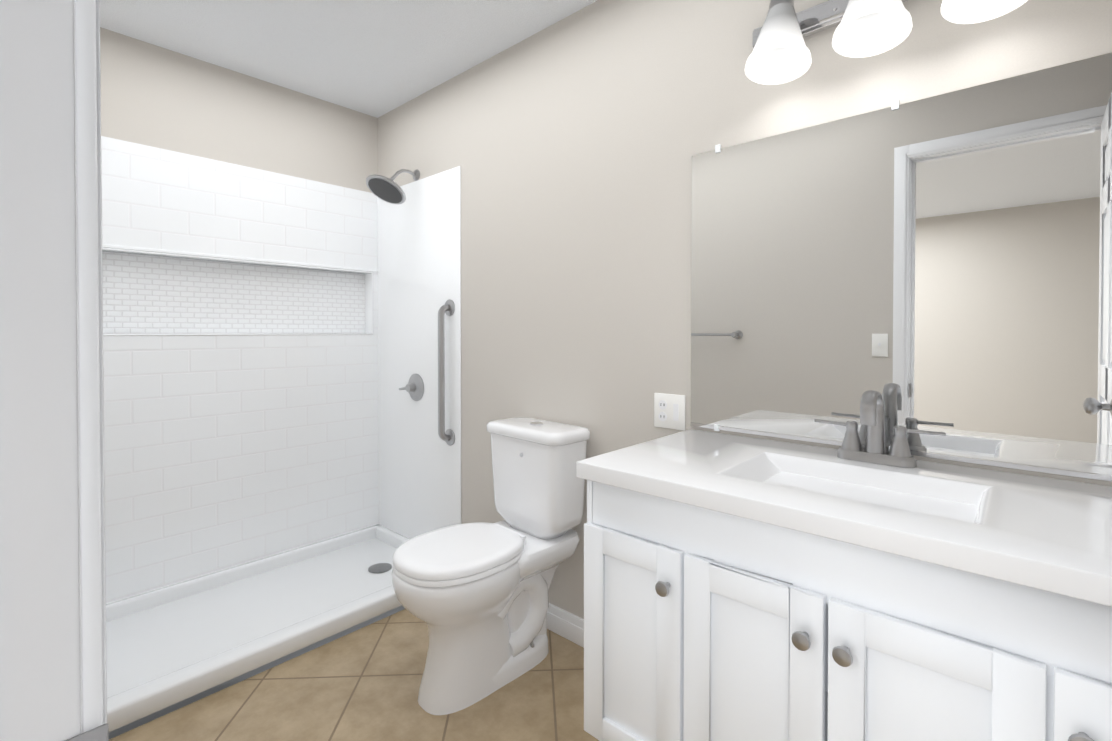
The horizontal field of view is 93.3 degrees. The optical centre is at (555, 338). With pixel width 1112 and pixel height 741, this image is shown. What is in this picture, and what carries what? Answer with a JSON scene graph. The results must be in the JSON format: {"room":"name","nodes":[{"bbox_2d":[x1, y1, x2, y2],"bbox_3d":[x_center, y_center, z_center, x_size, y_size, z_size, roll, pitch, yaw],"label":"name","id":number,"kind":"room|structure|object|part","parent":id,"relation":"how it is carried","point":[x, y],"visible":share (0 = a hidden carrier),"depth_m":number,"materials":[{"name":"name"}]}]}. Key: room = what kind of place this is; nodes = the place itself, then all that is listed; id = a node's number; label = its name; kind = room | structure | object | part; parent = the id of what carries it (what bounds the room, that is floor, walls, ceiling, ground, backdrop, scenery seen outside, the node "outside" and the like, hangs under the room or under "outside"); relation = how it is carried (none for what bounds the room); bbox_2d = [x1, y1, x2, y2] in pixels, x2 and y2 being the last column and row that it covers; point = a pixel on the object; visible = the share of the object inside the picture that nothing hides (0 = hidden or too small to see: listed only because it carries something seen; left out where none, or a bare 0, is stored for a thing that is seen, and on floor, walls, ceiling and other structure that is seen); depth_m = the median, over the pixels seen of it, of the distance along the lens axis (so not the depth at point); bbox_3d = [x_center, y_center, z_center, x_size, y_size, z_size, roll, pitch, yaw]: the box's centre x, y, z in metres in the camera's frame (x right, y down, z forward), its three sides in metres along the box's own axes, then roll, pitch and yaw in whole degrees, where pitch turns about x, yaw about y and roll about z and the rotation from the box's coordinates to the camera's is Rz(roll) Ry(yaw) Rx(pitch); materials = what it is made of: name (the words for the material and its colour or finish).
{"room":"bathroom","nodes":[
{"label":"bathroom","id":0,"kind":"room"},
{"bbox_2d":[100,27,377,335],"bbox_3d":[-1.631,-0.043,2.480,0.140,2.440,1.640,1,1,42],"label":"wall","id":1,"kind":"structure","parent":0,"point":[152,95],"depth_m":2.46,"materials":[{"name":"paint"}]},
{"bbox_2d":[100,0,596,117],"bbox_3d":[-0.346,-1.290,1.382,3.460,0.080,1.760,1,1,42],"label":"ceiling","id":2,"kind":"structure","parent":0,"point":[376,58],"depth_m":2.19,"materials":[{"name":"paint"}]},
{"bbox_2d":[109,609,598,740],"bbox_3d":[-0.346,1.214,1.411,3.460,0.050,1.760,1,1,42],"label":"floor","id":3,"kind":"structure","parent":0,"point":[362,684],"depth_m":1.71,"materials":[{"name":"tile"}]},
{"bbox_2d":[101,136,460,739],"bbox_3d":[-1.277,0.191,2.243,0.874,2.022,1.540,1,1,42],"label":"shower","id":4,"kind":"object","parent":3,"relation":"on","point":[282,462],"visible":0.6,"depth_m":2.50,"materials":[{"name":"white tile"}]},
{"bbox_2d":[399,374,423,400],"bbox_3d":[-0.760,0.258,2.755,0.158,0.144,0.053,1,1,42],"label":"shower valve","id":5,"kind":"object","parent":4,"relation":"attached to","point":[414,387],"visible":1,"depth_m":2.74,"materials":[{"name":"silver metal"}]},
{"bbox_2d":[438,299,454,445],"bbox_3d":[-0.541,0.168,2.546,0.080,0.715,0.068,1,1,42],"label":"grab bar","id":6,"kind":"object","parent":4,"relation":"attached to","point":[448,309],"visible":1,"depth_m":2.52,"materials":[{"name":"silver metal"}]},
{"bbox_2d":[392,417,589,714],"bbox_3d":[-0.230,0.755,1.855,0.420,0.857,0.691,1,1,42],"label":"toilet","id":7,"kind":"object","parent":3,"relation":"on","point":[474,597],"visible":1,"depth_m":1.81,"materials":[{"name":"white ceramic"}]},
{"bbox_3d":[-0.321,0.718,1.781,0.357,0.050,0.448,1,1,42],"label":"seat","id":8,"kind":"part","parent":7,"relation":"part of","materials":[{"name":"white plastic"}]},
{"bbox_3d":[-0.073,0.554,2.026,0.399,0.359,0.208,1,1,42],"label":"tank","id":9,"kind":"part","parent":7,"relation":"part of","materials":[{"name":"white ceramic"}]},
{"bbox_3d":[-0.075,0.352,2.022,0.420,0.042,0.228,1,1,42],"label":"lid","id":10,"kind":"part","parent":7,"relation":"part of","materials":[{"name":"white ceramic"}]},
{"bbox_2d":[576,390,1111,740],"bbox_3d":[0.692,0.660,1.086,1.225,1.066,0.596,1,1,42],"label":"bathroom vanity","id":11,"kind":"object","parent":3,"relation":"on","point":[740,588],"visible":1,"depth_m":0.98,"materials":[{"name":"white paint"}]},
{"bbox_3d":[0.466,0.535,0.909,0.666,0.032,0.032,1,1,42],"label":"knob","id":12,"kind":"part","parent":11,"relation":"part of","materials":[{"name":"silver metal"}]},
{"bbox_2d":[814,390,945,467],"bbox_3d":[0.762,0.212,1.263,0.278,0.176,0.116,1,1,42],"label":"faucet","id":13,"kind":"object","parent":11,"relation":"on","point":[851,454],"depth_m":1.27,"materials":[{"name":"silver metal"}]},
{"bbox_2d":[378,0,1111,618],"bbox_3d":[0.205,-0.038,2.004,3.460,2.440,0.120,1,1,42],"label":"wall","id":14,"kind":"structure","parent":0,"point":[572,144],"depth_m":1.93,"materials":[{"name":"paint"}]},
{"bbox_2d":[366,169,419,204],"bbox_3d":[-0.822,-0.787,2.661,0.207,0.198,0.270,1,1,42],"label":"shower head","id":15,"kind":"object","parent":14,"relation":"attached to","point":[388,190],"visible":1,"depth_m":2.63},
{"bbox_2d":[547,603,583,647],"bbox_3d":[-0.002,1.132,2.112,1.185,0.102,0.017,1,1,42],"label":"baseboard","id":16,"kind":"structure","parent":14,"relation":"attached to","point":[565,624],"depth_m":2.05,"materials":[{"name":"white paint"}]},
{"bbox_2d":[654,393,684,430],"bbox_3d":[0.380,0.245,1.761,0.116,0.116,0.008,1,1,42],"label":"electrical outlet plate","id":17,"kind":"object","parent":14,"relation":"attached to","point":[669,411],"visible":1,"depth_m":1.76,"materials":[{"name":"white plastic"}]},
{"bbox_2d":[745,0,1027,84],"bbox_3d":[0.764,-0.811,1.260,0.655,0.216,0.215,1,1,42],"label":"sconce","id":18,"kind":"object","parent":14,"relation":"attached to","point":[780,53],"visible":1,"depth_m":1.32,"materials":[{"name":"white glass"}]},
{"bbox_3d":[0.585,-0.794,1.387,0.164,0.178,0.162,1,1,42],"label":"lamp shade","id":19,"kind":"part","parent":18,"relation":"part of","materials":[{"name":"white glass"}]},
{"bbox_3d":[0.618,-0.890,1.423,0.066,0.062,0.116,1,1,42],"label":"arm","id":20,"kind":"part","parent":18,"relation":"part of"},
{"bbox_3d":[0.745,-0.792,1.242,0.164,0.178,0.162,1,1,42],"label":"lamp shade","id":21,"kind":"part","parent":18,"relation":"part of","materials":[{"name":"white glass"}]},
{"bbox_3d":[0.905,-0.790,1.097,0.164,0.178,0.162,1,1,42],"label":"lamp shade","id":22,"kind":"part","parent":18,"relation":"part of","materials":[{"name":"white glass"}]},
{"bbox_2d":[690,53,1111,480],"bbox_3d":[0.887,-0.152,1.296,1.210,0.893,0.010,1,1,42],"label":"vanity mirror","id":23,"kind":"object","parent":14,"relation":"attached to","point":[941,263],"visible":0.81,"depth_m":1.28,"materials":[{"name":"clear glass"}]},
{"bbox_3d":[-0.896,-0.023,0.789,3.460,2.440,0.120,1,1,42],"label":"wall","id":24,"kind":"structure","parent":0,"visible":0},
{"bbox_2d":[0,0,106,740],"bbox_3d":[-0.083,0.146,0.065,0.816,2.119,0.136,1,1,42],"label":"door frame","id":25,"kind":"structure","parent":24,"relation":"attached to","point":[40,652],"depth_m":0.32,"materials":[{"name":"white paint"}]},
{"bbox_2d":[65,723,108,740],"bbox_3d":[-0.308,0.284,0.323,0.002,0.067,0.050,1,1,42],"label":"trim","id":26,"kind":"structure","parent":24,"relation":"attached to","point":[99,733],"depth_m":0.34,"materials":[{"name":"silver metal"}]}
]}

